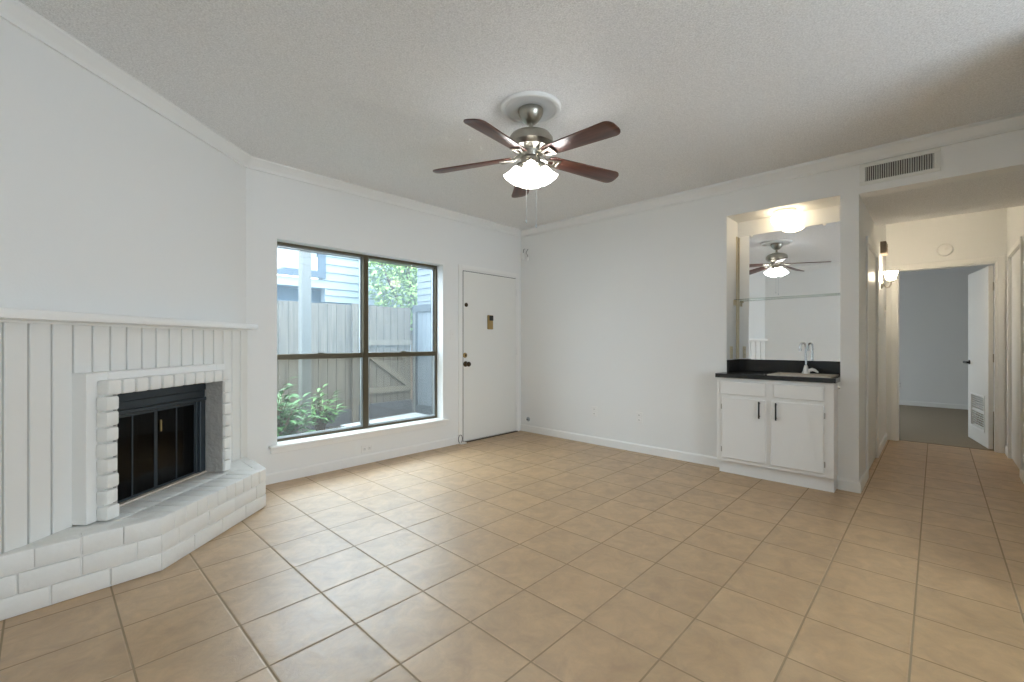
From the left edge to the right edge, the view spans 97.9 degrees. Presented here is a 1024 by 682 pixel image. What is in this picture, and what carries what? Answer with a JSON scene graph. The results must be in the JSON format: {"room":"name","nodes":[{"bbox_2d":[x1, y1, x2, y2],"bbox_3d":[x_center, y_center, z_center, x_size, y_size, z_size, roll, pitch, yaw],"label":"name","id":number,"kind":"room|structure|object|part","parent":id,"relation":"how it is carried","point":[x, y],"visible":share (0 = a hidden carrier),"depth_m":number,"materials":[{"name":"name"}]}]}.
{"room":"living room","nodes":[
{"label":"living room","id":0,"kind":"room"},
{"bbox_2d":[0,17,245,329],"bbox_3d":[-2.225,-0.150,2.641,0.120,2.650,1.861,0,0,2],"label":"wall","id":1,"kind":"structure","parent":0,"point":[109,206],"depth_m":2.38,"materials":[{"name":"paint"}]},
{"bbox_2d":[0,322,246,553],"bbox_3d":[-2.154,0.529,2.637,0.024,1.252,1.839,0,0,2],"label":"wall paneling","id":2,"kind":"structure","parent":1,"relation":"attached to","point":[38,362],"depth_m":2.11,"materials":[{"name":"white wood"}]},
{"bbox_2d":[0,0,251,167],"bbox_3d":[-2.135,-1.434,2.637,0.062,0.082,1.861,0,0,2],"label":"trim","id":3,"kind":"structure","parent":1,"relation":"attached to","point":[14,12],"depth_m":2.36,"materials":[{"name":"paint"}]},
{"bbox_2d":[0,308,257,330],"bbox_3d":[-2.096,-0.111,2.612,0.140,0.056,1.775,0,0,2],"label":"mantel shelf","id":4,"kind":"object","parent":1,"relation":"attached to","point":[7,315],"visible":1,"depth_m":2.28,"materials":[{"name":"white wood"}]},
{"bbox_2d":[246,168,520,473],"bbox_3d":[-1.067,-0.150,4.829,0.200,2.650,3.530,0,0,44],"label":"wall","id":5,"kind":"structure","parent":0,"point":[278,209],"depth_m":4.13,"materials":[{"name":"paint"}]},
{"bbox_2d":[269,242,448,453],"bbox_3d":[-1.420,0.033,4.399,0.230,1.795,1.850,0,0,44],"label":"window","id":6,"kind":"structure","parent":5,"relation":"in","point":[287,443],"depth_m":4.42,"materials":[{"name":"brown metal"}]},
{"bbox_3d":[-1.791,-0.362,4.149,0.023,0.945,0.824,0,0,44],"label":"sash","id":7,"kind":"part","parent":6,"relation":"part of","materials":[{"name":"glass"}]},
{"bbox_3d":[-1.778,0.130,4.137,0.062,0.048,0.824,0,0,44],"label":"meeting rail","id":8,"kind":"part","parent":6,"relation":"part of","materials":[{"name":"brown metal"}]},
{"bbox_3d":[-1.772,0.496,4.130,0.024,0.684,0.824,0,0,44],"label":"sash","id":9,"kind":"part","parent":6,"relation":"part of","materials":[{"name":"metal"}]},
{"bbox_3d":[-1.397,0.894,4.377,0.167,0.071,1.850,0,0,44],"label":"sill","id":10,"kind":"part","parent":6,"relation":"part of","materials":[{"name":"white paint"}]},
{"bbox_3d":[-1.185,-0.362,4.786,0.023,0.945,0.827,0,0,44],"label":"sash","id":11,"kind":"part","parent":6,"relation":"part of","materials":[{"name":"metal"}]},
{"bbox_3d":[-1.172,0.130,4.774,0.062,0.048,0.827,0,0,44],"label":"meeting rail","id":12,"kind":"part","parent":6,"relation":"part of","materials":[{"name":"brown metal"}]},
{"bbox_3d":[-1.166,0.496,4.768,0.024,0.684,0.827,0,0,44],"label":"sash","id":13,"kind":"part","parent":6,"relation":"part of","materials":[{"name":"glass"}]},
{"bbox_2d":[265,436,458,484],"bbox_3d":[-1.378,1.132,4.347,0.013,0.086,2.203,0,0,44],"label":"baseboard","id":14,"kind":"structure","parent":5,"relation":"attached to","point":[286,475],"depth_m":4.22,"materials":[{"name":"white wood"}]},
{"bbox_2d":[361,444,372,452],"bbox_3d":[-1.404,1.033,4.322,0.009,0.072,0.116,0,0,44],"label":"wall outlet","id":15,"kind":"object","parent":5,"relation":"attached to","point":[365,448],"visible":1,"depth_m":4.32,"materials":[{"name":"white plastic"}]},
{"bbox_2d":[247,156,520,236],"bbox_3d":[-0.982,-1.434,4.728,0.062,0.082,3.260,0,0,44],"label":"trim","id":16,"kind":"structure","parent":5,"relation":"attached to","point":[258,164],"depth_m":4.30,"materials":[{"name":"paint"}]},
{"bbox_2d":[458,264,518,441],"bbox_3d":[-0.263,0.138,5.520,0.012,2.075,1.030,0,0,44],"label":"trim","id":17,"kind":"structure","parent":5,"relation":"attached to","point":[461,268],"depth_m":5.19,"materials":[{"name":"white wood"}]},
{"bbox_2d":[463,271,516,441],"bbox_3d":[-0.232,0.164,5.496,0.089,1.995,0.913,0,0,44],"label":"door","id":18,"kind":"structure","parent":5,"relation":"in","point":[489,301],"depth_m":5.49,"materials":[{"name":"paint"}]},
{"bbox_3d":[-0.516,0.257,5.189,0.077,0.066,0.066,0,0,44],"label":"knob","id":19,"kind":"part","parent":18,"relation":"part of","materials":[{"name":"brown metal"}]},
{"bbox_3d":[-0.268,-0.242,5.491,0.022,0.175,0.086,0,0,44],"label":"knocker plate","id":20,"kind":"part","parent":18,"relation":"part of","materials":[{"name":"gold metal"}]},
{"bbox_2d":[465,431,517,441],"bbox_3d":[-0.252,1.169,5.510,0.018,0.013,0.940,0,0,44],"label":"trim","id":21,"kind":"structure","parent":5,"relation":"attached to","point":[513,431],"depth_m":5.49,"materials":[{"name":"brown wood"}]},
{"bbox_2d":[0,405,1023,681],"bbox_3d":[3.185,1.213,4.402,6.950,0.084,11.630,0,0,44],"label":"floor","id":22,"kind":"structure","parent":0,"point":[520,556],"depth_m":2.19,"materials":[{"name":"tile"}]},
{"bbox_2d":[0,457,265,620],"bbox_3d":[-1.958,1.037,2.679,0.362,0.276,1.685,0,0,2],"label":"brick hearth","id":23,"kind":"object","parent":22,"relation":"on","point":[149,534],"visible":0.99,"depth_m":2.22,"materials":[{"name":"white brick"}]},
{"bbox_2d":[72,364,231,524],"bbox_3d":[-2.079,0.527,2.682,0.164,0.744,0.993,0,0,2],"label":"fireplace surround","id":24,"kind":"object","parent":23,"relation":"on","point":[95,400],"visible":1,"depth_m":2.24,"materials":[{"name":"brick"}]},
{"bbox_2d":[117,383,206,506],"bbox_3d":[-2.353,0.586,2.704,0.460,0.627,0.788,0,0,2],"label":"fireplace insert","id":25,"kind":"object","parent":23,"relation":"on","point":[161,439],"visible":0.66,"depth_m":2.71,"materials":[{"name":"black glass"}]},
{"bbox_3d":[-2.166,0.646,2.461,0.004,0.455,0.140,0,0,2],"label":"pane","id":26,"kind":"part","parent":25,"relation":"part of","materials":[{"name":"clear glass"}]},
{"bbox_3d":[-2.163,0.646,2.538,0.014,0.479,0.315,0,0,2],"label":"door","id":27,"kind":"part","parent":25,"relation":"part of","materials":[{"name":"black glass"}]},
{"bbox_3d":[-2.159,0.646,2.615,0.004,0.455,0.140,0,0,2],"label":"pane","id":28,"kind":"part","parent":25,"relation":"part of","materials":[{"name":"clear glass"}]},
{"bbox_2d":[117,383,205,415],"bbox_3d":[-2.142,0.338,2.696,0.030,0.131,0.782,0,0,2],"label":"hood","id":29,"kind":"object","parent":25,"relation":"attached to","point":[162,399],"depth_m":2.71,"materials":[{"name":"black metal"}]},
{"bbox_3d":[-2.153,0.646,2.777,0.004,0.455,0.140,0,0,2],"label":"pane","id":30,"kind":"part","parent":25,"relation":"part of","materials":[{"name":"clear glass"}]},
{"bbox_3d":[-2.150,0.646,2.854,0.014,0.479,0.315,0,0,2],"label":"door","id":31,"kind":"part","parent":25,"relation":"part of","materials":[{"name":"black glass"}]},
{"bbox_3d":[-2.147,0.646,2.932,0.004,0.455,0.140,0,0,2],"label":"pane","id":32,"kind":"part","parent":25,"relation":"part of","materials":[{"name":"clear glass"}]},
{"bbox_3d":[-2.137,0.645,3.051,0.032,0.485,0.072,0,0,2],"label":"frame","id":33,"kind":"part","parent":25,"relation":"part of","materials":[{"name":"black metal"}]},
{"bbox_2d":[717,377,837,492],"bbox_3d":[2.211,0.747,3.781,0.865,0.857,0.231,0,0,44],"label":"bar cabinet","id":34,"kind":"object","parent":22,"relation":"on","point":[786,432],"visible":0.97,"depth_m":3.68,"materials":[{"name":"white wood"}]},
{"bbox_3d":[2.004,0.406,3.876,0.364,0.114,0.020,0,0,44],"label":"drawer","id":35,"kind":"part","parent":34,"relation":"part of","materials":[{"name":"white wood"}]},
{"bbox_3d":[2.008,0.759,3.872,0.352,0.535,0.020,0,0,44],"label":"door","id":36,"kind":"part","parent":34,"relation":"part of","materials":[{"name":"white wood"}]},
{"bbox_3d":[2.085,0.575,3.763,0.013,0.144,0.032,0,0,44],"label":"handle","id":37,"kind":"part","parent":34,"relation":"part of","materials":[{"name":"black metal"}]},
{"bbox_3d":[2.176,0.575,3.677,0.013,0.144,0.032,0,0,44],"label":"handle","id":38,"kind":"part","parent":34,"relation":"part of","materials":[{"name":"metal"}]},
{"bbox_2d":[715,359,839,382],"bbox_3d":[2.333,0.241,3.901,0.886,0.150,0.528,0,0,44],"label":"countertop","id":39,"kind":"structure","parent":34,"relation":"on","point":[736,368],"depth_m":3.98,"materials":[{"name":"black stone"}]},
{"bbox_2d":[767,372,838,377],"bbox_3d":[2.439,0.291,3.741,0.444,0.041,0.367,0,0,44],"label":"bar sink","id":40,"kind":"object","parent":39,"relation":"in","point":[776,373],"visible":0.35,"depth_m":3.74,"materials":[{"name":"beige ceramic"}]},
{"bbox_2d":[781,374,826,376],"bbox_3d":[2.427,0.295,3.729,0.396,0.030,0.286,0,0,44],"label":"basin","id":41,"kind":"object","parent":40,"relation":"in","point":[796,375],"depth_m":3.74,"materials":[{"name":"beige ceramic"}]},
{"bbox_2d":[798,342,817,373],"bbox_3d":[2.556,0.136,3.844,0.144,0.270,0.060,0,0,37],"label":"bar faucet","id":42,"kind":"object","parent":39,"relation":"on","point":[806,370],"visible":0.98,"depth_m":3.85,"materials":[{"name":"silver metal"}]},
{"bbox_3d":[2.519,0.111,3.861,0.061,0.220,0.017,0,0,14],"label":"spout","id":43,"kind":"part","parent":42,"relation":"part of","materials":[{"name":"silver metal"}]},
{"bbox_3d":[2.577,0.243,3.822,0.085,0.041,0.030,0,0,39],"label":"lever","id":44,"kind":"part","parent":42,"relation":"part of","materials":[{"name":"silver metal"}]},
{"bbox_3d":[2.296,0.759,3.598,0.366,0.535,0.020,0,0,44],"label":"door","id":45,"kind":"part","parent":34,"relation":"part of","materials":[{"name":"white wood"}]},
{"bbox_3d":[2.304,0.406,3.591,0.344,0.114,0.020,0,0,44],"label":"drawer","id":46,"kind":"part","parent":34,"relation":"part of","materials":[{"name":"white wood"}]},
{"bbox_2d":[18,0,1023,228],"bbox_3d":[3.185,-1.525,4.402,6.950,0.100,11.630,0,0,44],"label":"ceiling","id":47,"kind":"structure","parent":0,"point":[378,95],"depth_m":2.49,"materials":[{"name":"white paint"}]},
{"bbox_2d":[501,91,560,124],"bbox_3d":[0.118,-1.464,2.806,0.380,0.022,0.380,0,0,44],"label":"ceiling medallion","id":48,"kind":"object","parent":47,"relation":"attached to","point":[551,106],"visible":0.83,"depth_m":2.74,"materials":[{"name":"paint"}]},
{"bbox_2d":[433,104,620,227],"bbox_3d":[0.135,-1.085,2.770,1.217,0.746,1.242,0,0,44],"label":"ceiling fan","id":49,"kind":"object","parent":48,"relation":"hanging from","point":[530,143],"visible":1,"depth_m":2.74,"materials":[{"name":"brown wood"}]},
{"bbox_3d":[-0.257,-1.141,2.890,0.526,0.007,0.132,-4,11,13],"label":"blade","id":50,"kind":"part","parent":49,"relation":"part of","materials":[{"name":"brown wood"}]},
{"bbox_3d":[-0.077,-1.141,2.475,0.132,0.007,0.526,14,11,29],"label":"blade","id":51,"kind":"part","parent":49,"relation":"part of","materials":[{"name":"brown wood"}]},
{"bbox_3d":[0.004,-1.047,2.809,0.122,0.126,0.122,0,0,44],"label":"lamp shade","id":52,"kind":"part","parent":49,"relation":"part of","materials":[{"name":"white glass"}]},
{"bbox_3d":[0.081,-1.141,3.188,0.132,0.007,0.526,-12,-3,-6],"label":"blade","id":53,"kind":"part","parent":49,"relation":"part of","materials":[{"name":"brown wood"}]},
{"bbox_3d":[0.120,-1.047,2.920,0.122,0.126,0.121,0,0,44],"label":"lamp shade","id":54,"kind":"part","parent":49,"relation":"part of","materials":[{"name":"white glass"}]},
{"bbox_3d":[0.115,-1.047,2.692,0.122,0.126,0.121,0,0,44],"label":"lamp shade","id":55,"kind":"part","parent":49,"relation":"part of","materials":[{"name":"white glass"}]},
{"bbox_3d":[0.115,-1.056,2.712,0.049,0.062,0.049,0,0,44],"label":"bulb","id":56,"kind":"part","parent":49,"relation":"part of","materials":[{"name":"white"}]},
{"bbox_3d":[0.232,-1.047,2.804,0.122,0.126,0.122,0,0,44],"label":"lamp shade","id":57,"kind":"part","parent":49,"relation":"part of","materials":[{"name":"white glass"}]},
{"bbox_3d":[0.372,-1.141,2.518,0.132,0.007,0.526,16,-7,-41],"label":"blade","id":58,"kind":"part","parent":49,"relation":"part of","materials":[{"name":"brown wood"}]},
{"bbox_3d":[0.470,-1.141,2.959,0.526,0.007,0.132,4,-14,-23],"label":"blade","id":59,"kind":"part","parent":49,"relation":"part of","materials":[{"name":"brown wood"}]},
{"bbox_2d":[521,129,1023,488],"bbox_3d":[2.562,-0.150,3.711,6.600,2.650,0.150,0,0,44],"label":"wall","id":60,"kind":"structure","parent":0,"point":[622,317],"depth_m":4.58,"materials":[{"name":"paint"}]},
{"bbox_2d":[522,249,528,260],"bbox_3d":[0.176,-1.140,5.843,0.110,0.177,0.050,0,0,44],"label":"wires","id":61,"kind":"object","parent":60,"relation":"attached to","point":[527,258],"visible":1,"depth_m":5.84,"materials":[{"name":"white plastic"}]},
{"bbox_2d":[592,406,596,416],"bbox_3d":[0.949,0.800,5.135,0.072,0.116,0.009,0,0,44],"label":"wall outlet","id":62,"kind":"object","parent":60,"relation":"attached to","point":[594,409],"visible":1,"depth_m":5.13,"materials":[{"name":"white plastic"}]},
{"bbox_2d":[520,424,718,466],"bbox_3d":[1.044,1.132,5.041,2.559,0.086,0.013,0,0,44],"label":"baseboard","id":63,"kind":"structure","parent":60,"relation":"attached to","point":[662,452],"depth_m":4.83,"materials":[{"name":"white wood"}]},
{"bbox_2d":[636,412,641,422],"bbox_3d":[1.355,0.805,4.749,0.072,0.116,0.009,0,0,44],"label":"wall outlet","id":64,"kind":"object","parent":60,"relation":"attached to","point":[638,414],"visible":1,"depth_m":4.75,"materials":[{"name":"white plastic"}]},
{"bbox_2d":[730,346,732,358],"bbox_3d":[2.085,0.100,4.234,0.009,0.116,0.072,0,0,44],"label":"wall outlet","id":65,"kind":"object","parent":60,"relation":"attached to","point":[731,347],"visible":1,"depth_m":4.23,"materials":[{"name":"beige plastic"}]},
{"bbox_2d":[521,111,1023,237],"bbox_3d":[1.742,-1.428,4.344,4.540,0.094,0.062,0,0,44],"label":"trim","id":66,"kind":"structure","parent":60,"relation":"attached to","point":[1011,122],"depth_m":3.65,"materials":[{"name":"paint"}]},
{"bbox_2d":[732,200,839,385],"bbox_3d":[2.478,-0.412,4.032,0.918,1.575,0.200,0,0,44],"label":"wall niche","id":67,"kind":"object","parent":60,"relation":"in","point":[829,212],"visible":0.25,"depth_m":4.19,"materials":[{"name":"paint"}]},
{"bbox_2d":[736,237,737,358],"bbox_3d":[2.195,-0.431,4.350,0.008,1.188,0.030,0,0,44],"label":"shelf standard","id":68,"kind":"object","parent":67,"relation":"attached to","point":[736,237],"visible":1,"depth_m":4.35,"materials":[{"name":"white metal"}]},
{"bbox_2d":[770,208,799,226],"bbox_3d":[2.428,-1.098,3.970,0.224,0.144,0.224,0,0,44],"label":"flush light","id":69,"kind":"object","parent":67,"relation":"attached to","point":[784,217],"visible":1,"depth_m":3.90,"materials":[{"name":"glass"}]},
{"bbox_2d":[733,293,839,305],"bbox_3d":[2.458,-0.381,4.011,0.858,0.056,0.060,0,0,44],"label":"glass shelf","id":70,"kind":"object","parent":67,"relation":"attached to","point":[734,300],"visible":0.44,"depth_m":4.04,"materials":[{"name":"clear glass"}]},
{"bbox_3d":[2.458,-0.406,4.011,0.850,0.006,0.060,0,0,44],"label":"pane","id":71,"kind":"part","parent":70,"relation":"part of","materials":[{"name":"clear glass"}]},
{"bbox_2d":[738,221,839,360],"bbox_3d":[2.507,-0.433,4.062,0.012,1.196,0.844,1,0,-44],"label":"mirror","id":72,"kind":"object","parent":67,"relation":"attached to","point":[803,260],"visible":0.97,"depth_m":4.05,"materials":[{"name":"white mirror"}]},
{"bbox_2d":[739,359,839,374],"bbox_3d":[2.517,0.223,4.073,0.857,0.114,0.024,0,0,44],"label":"backsplash","id":73,"kind":"structure","parent":67,"relation":"attached to","point":[792,366],"depth_m":4.06,"materials":[{"name":"black stone"}]},
{"bbox_2d":[859,148,940,185],"bbox_3d":[2.863,-1.293,3.306,0.455,0.165,0.022,0,0,44],"label":"air vent","id":74,"kind":"object","parent":60,"relation":"in","point":[909,165],"visible":1,"depth_m":3.30,"materials":[{"name":"metal"}]},
{"bbox_2d":[861,199,885,476],"bbox_3d":[3.660,-0.150,4.543,0.085,2.650,2.570,0,0,44],"label":"wall","id":75,"kind":"structure","parent":0,"point":[876,234],"depth_m":4.50,"materials":[{"name":"paint"}]},
{"bbox_2d":[838,469,867,493],"bbox_3d":[2.822,1.132,3.686,0.144,0.086,0.498,0,0,44],"label":"baseboard","id":76,"kind":"structure","parent":75,"relation":"attached to","point":[843,484],"depth_m":3.52,"materials":[{"name":"white wood"}]},
{"bbox_2d":[869,250,875,468],"bbox_3d":[3.366,0.158,4.209,0.035,2.018,0.892,0,0,44],"label":"door","id":77,"kind":"structure","parent":75,"relation":"in","point":[872,260],"depth_m":4.29,"materials":[{"name":"paint"}]},
{"bbox_2d":[866,236,878,477],"bbox_3d":[3.390,0.133,4.187,0.014,2.085,1.010,0,0,44],"label":"trim","id":78,"kind":"structure","parent":75,"relation":"attached to","point":[869,243],"depth_m":3.84,"materials":[{"name":"white wood"}]},
{"bbox_2d":[879,432,887,455],"bbox_3d":[4.125,1.132,4.961,0.013,0.086,1.125,0,0,44],"label":"baseboard","id":79,"kind":"structure","parent":75,"relation":"attached to","point":[885,438],"depth_m":4.95,"materials":[{"name":"white wood"}]},
{"bbox_2d":[880,241,887,255],"bbox_3d":[4.045,-1.015,4.847,0.054,0.130,0.200,0,0,44],"label":"door chime","id":80,"kind":"object","parent":75,"relation":"attached to","point":[883,244],"visible":1,"depth_m":4.79,"materials":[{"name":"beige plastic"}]},
{"bbox_2d":[881,271,897,288],"bbox_3d":[4.078,-0.668,4.816,0.144,0.180,0.123,0,0,44],"label":"wall sconce","id":81,"kind":"object","parent":75,"relation":"attached to","point":[890,276],"visible":1,"depth_m":4.79,"materials":[{"name":"white glass"}]},
{"bbox_3d":[4.085,-0.713,4.809,0.124,0.090,0.123,0,0,44],"label":"lamp shade","id":82,"kind":"part","parent":81,"relation":"part of","materials":[{"name":"white glass"}]},
{"bbox_2d":[838,208,1006,444],"bbox_3d":[4.749,-0.150,5.213,5.500,2.650,0.100,0,0,44],"label":"wall","id":83,"kind":"structure","parent":0,"point":[982,234],"depth_m":5.05,"materials":[{"name":"paint"}]},
{"bbox_2d":[937,244,952,255],"bbox_3d":[4.860,-1.035,5.007,0.136,0.136,0.045,0,0,44],"label":"smoke detector","id":84,"kind":"object","parent":83,"relation":"attached to","point":[944,249],"visible":1,"depth_m":5.00,"materials":[{"name":"white plastic"}]},
{"bbox_2d":[891,256,1004,452],"bbox_3d":[4.902,0.133,5.058,0.915,2.085,0.114,0,0,44],"label":"trim","id":85,"kind":"structure","parent":83,"relation":"attached to","point":[998,261],"depth_m":4.78,"materials":[{"name":"white wood"}]},
{"bbox_2d":[963,266,993,448],"bbox_3d":[5.414,0.169,5.161,0.147,1.988,0.773,0,0,34],"label":"door","id":86,"kind":"structure","parent":83,"relation":"in","point":[980,361],"depth_m":5.05,"materials":[{"name":"paint"}]},
{"bbox_2d":[970,392,984,432],"bbox_3d":[5.416,0.805,5.164,0.047,0.404,0.529,0,0,34],"label":"grille","id":87,"kind":"object","parent":86,"relation":"attached to","point":[973,399],"depth_m":5.22,"materials":[{"name":"white metal"}]},
{"bbox_2d":[861,170,1023,225],"bbox_3d":[3.569,-1.315,3.678,0.975,0.320,1.190,0,0,44],"label":"ceiling","id":88,"kind":"structure","parent":0,"point":[1004,190],"depth_m":3.64,"materials":[{"name":"white paint"}]},
{"bbox_2d":[899,264,993,406],"bbox_3d":[7.532,-0.150,8.141,5.500,2.650,0.100,0,0,44],"label":"wall","id":89,"kind":"structure","parent":0,"point":[933,303],"depth_m":8.01,"materials":[{"name":"paint"}]},
{"bbox_2d":[899,400,993,411],"bbox_3d":[7.493,1.132,8.100,4.900,0.086,0.013,0,0,44],"label":"baseboard","id":90,"kind":"structure","parent":89,"relation":"attached to","point":[901,402],"depth_m":7.99,"materials":[{"name":"white wood"}]},
{"bbox_2d":[1007,206,1023,469],"bbox_3d":[4.434,-0.150,3.808,0.100,2.650,2.570,0,0,44],"label":"wall","id":91,"kind":"structure","parent":0,"point":[1015,215],"depth_m":4.34,"materials":[{"name":"paint"}]},
{"bbox_2d":[1007,236,1022,469],"bbox_3d":[4.716,0.133,4.188,0.014,2.085,0.980,0,0,44],"label":"trim","id":92,"kind":"structure","parent":91,"relation":"attached to","point":[1019,242],"depth_m":3.84,"materials":[{"name":"white wood"}]},
{"bbox_2d":[1012,249,1019,469],"bbox_3d":[4.744,0.158,4.162,0.038,2.018,0.862,0,0,44],"label":"door","id":93,"kind":"structure","parent":91,"relation":"in","point":[1016,258],"depth_m":4.22,"materials":[{"name":"paint"}]},
{"bbox_2d":[1020,469,1023,482],"bbox_3d":[3.451,1.132,2.856,0.013,0.086,2.695,0,0,44],"label":"baseboard","id":94,"kind":"structure","parent":91,"relation":"attached to","point":[1021,470],"depth_m":3.77,"materials":[{"name":"white wood"}]},
{"label":"outside","id":95,"kind":"structure","parent":0,"visible":0},
{"bbox_2d":[296,402,412,433],"bbox_3d":[-0.143,1.345,5.655,36.000,0.100,24.000,0,0,44],"label":"ground","id":96,"kind":"structure","parent":95,"point":[326,428],"depth_m":7.55,"materials":[{"name":"grey concrete"}]},
{"bbox_2d":[277,377,322,436],"bbox_3d":[-2.562,0.839,4.769,1.030,0.918,1.019,0,0,-20],"label":"leafy shrub","id":97,"kind":"object","parent":96,"relation":"on","point":[284,425],"visible":0.28,"depth_m":4.81,"materials":[{"name":"green plant"}]},
{"bbox_2d":[298,249,310,433],"bbox_3d":[-2.493,-0.215,5.368,0.150,3.020,0.146,0,0,44],"label":"porch post","id":98,"kind":"object","parent":96,"relation":"on","point":[304,258],"visible":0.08,"depth_m":5.33,"materials":[{"name":"white wood"}]},
{"bbox_2d":[277,300,358,431],"bbox_3d":[-3.439,0.344,6.053,0.109,1.899,2.835,0,0,44],"label":"fence","id":99,"kind":"object","parent":96,"relation":"on","point":[334,327],"visible":0.23,"depth_m":6.78,"materials":[{"name":"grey wood"}]},
{"bbox_3d":[-3.463,1.170,6.052,0.040,0.230,2.800,0,0,44],"label":"board","id":100,"kind":"part","parent":99,"relation":"part of","materials":[{"name":"grey wood"}]},
{"bbox_3d":[-2.473,0.344,7.028,0.050,1.899,0.090,0,0,44],"label":"post","id":101,"kind":"part","parent":99,"relation":"part of","materials":[{"name":"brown wood"}]},
{"bbox_2d":[359,305,411,418],"bbox_3d":[-2.138,0.317,7.459,0.058,1.836,1.055,0,0,44],"label":"gate","id":102,"kind":"object","parent":99,"relation":"attached to","point":[389,328],"visible":0.78,"depth_m":7.52,"materials":[{"name":"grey wood"}]},
{"bbox_3d":[-2.132,0.800,7.452,0.040,0.090,1.035,0,0,44],"label":"rail","id":103,"kind":"part","parent":102,"relation":"part of","materials":[{"name":"grey wood"}]},
{"bbox_3d":[-2.132,1.120,7.452,0.040,0.230,1.055,0,0,44],"label":"board","id":104,"kind":"part","parent":102,"relation":"part of","materials":[{"name":"grey wood"}]},
{"bbox_3d":[-2.132,0.010,7.452,0.040,0.090,1.035,0,0,44],"label":"rail","id":105,"kind":"part","parent":102,"relation":"part of","materials":[{"name":"grey wood"}]},
{"bbox_2d":[292,383,347,430],"bbox_3d":[-2.549,0.930,5.937,0.714,0.734,0.760,0,0,44],"label":"leafy plant","id":106,"kind":"object","parent":96,"relation":"on","point":[319,425],"visible":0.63,"depth_m":5.90,"materials":[{"name":"green plant"}]},
{"bbox_2d":[277,246,402,306],"bbox_3d":[-6.062,-0.575,9.212,3.120,3.740,7.200,0,0,44],"label":"house","id":107,"kind":"structure","parent":96,"relation":"on","point":[337,282],"depth_m":9.44,"materials":[{"name":"blue"}]},
{"bbox_3d":[-4.609,-1.775,8.700,0.030,0.620,1.580,0,0,44],"label":"pane","id":108,"kind":"part","parent":107,"relation":"part of","materials":[{"name":"clear glass"}]},
{"bbox_2d":[340,413,425,426],"bbox_3d":[-1.097,1.264,6.734,2.370,0.059,2.150,0,0,44],"label":"patio slab","id":109,"kind":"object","parent":96,"relation":"on","point":[409,415],"visible":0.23,"depth_m":7.20,"materials":[{"name":"concrete"}]},
{"bbox_2d":[368,259,417,401],"bbox_3d":[-2.223,-0.765,9.626,1.872,4.128,2.137,0,0,29],"label":"tree","id":110,"kind":"object","parent":96,"relation":"on","point":[409,282],"visible":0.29,"depth_m":9.25,"materials":[{"name":"green plant"}]},
{"bbox_2d":[413,304,431,414],"bbox_3d":[-1.109,0.325,7.324,1.700,1.940,0.112,0,0,44],"label":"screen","id":111,"kind":"object","parent":96,"relation":"on","point":[422,365],"visible":0.32,"depth_m":7.73,"materials":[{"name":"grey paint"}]},
{"bbox_2d":[417,266,430,304],"bbox_3d":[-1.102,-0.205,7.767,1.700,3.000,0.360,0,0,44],"label":"building","id":112,"kind":"structure","parent":96,"relation":"on","point":[424,275],"depth_m":8.16,"materials":[{"name":"paint"}]}
]}

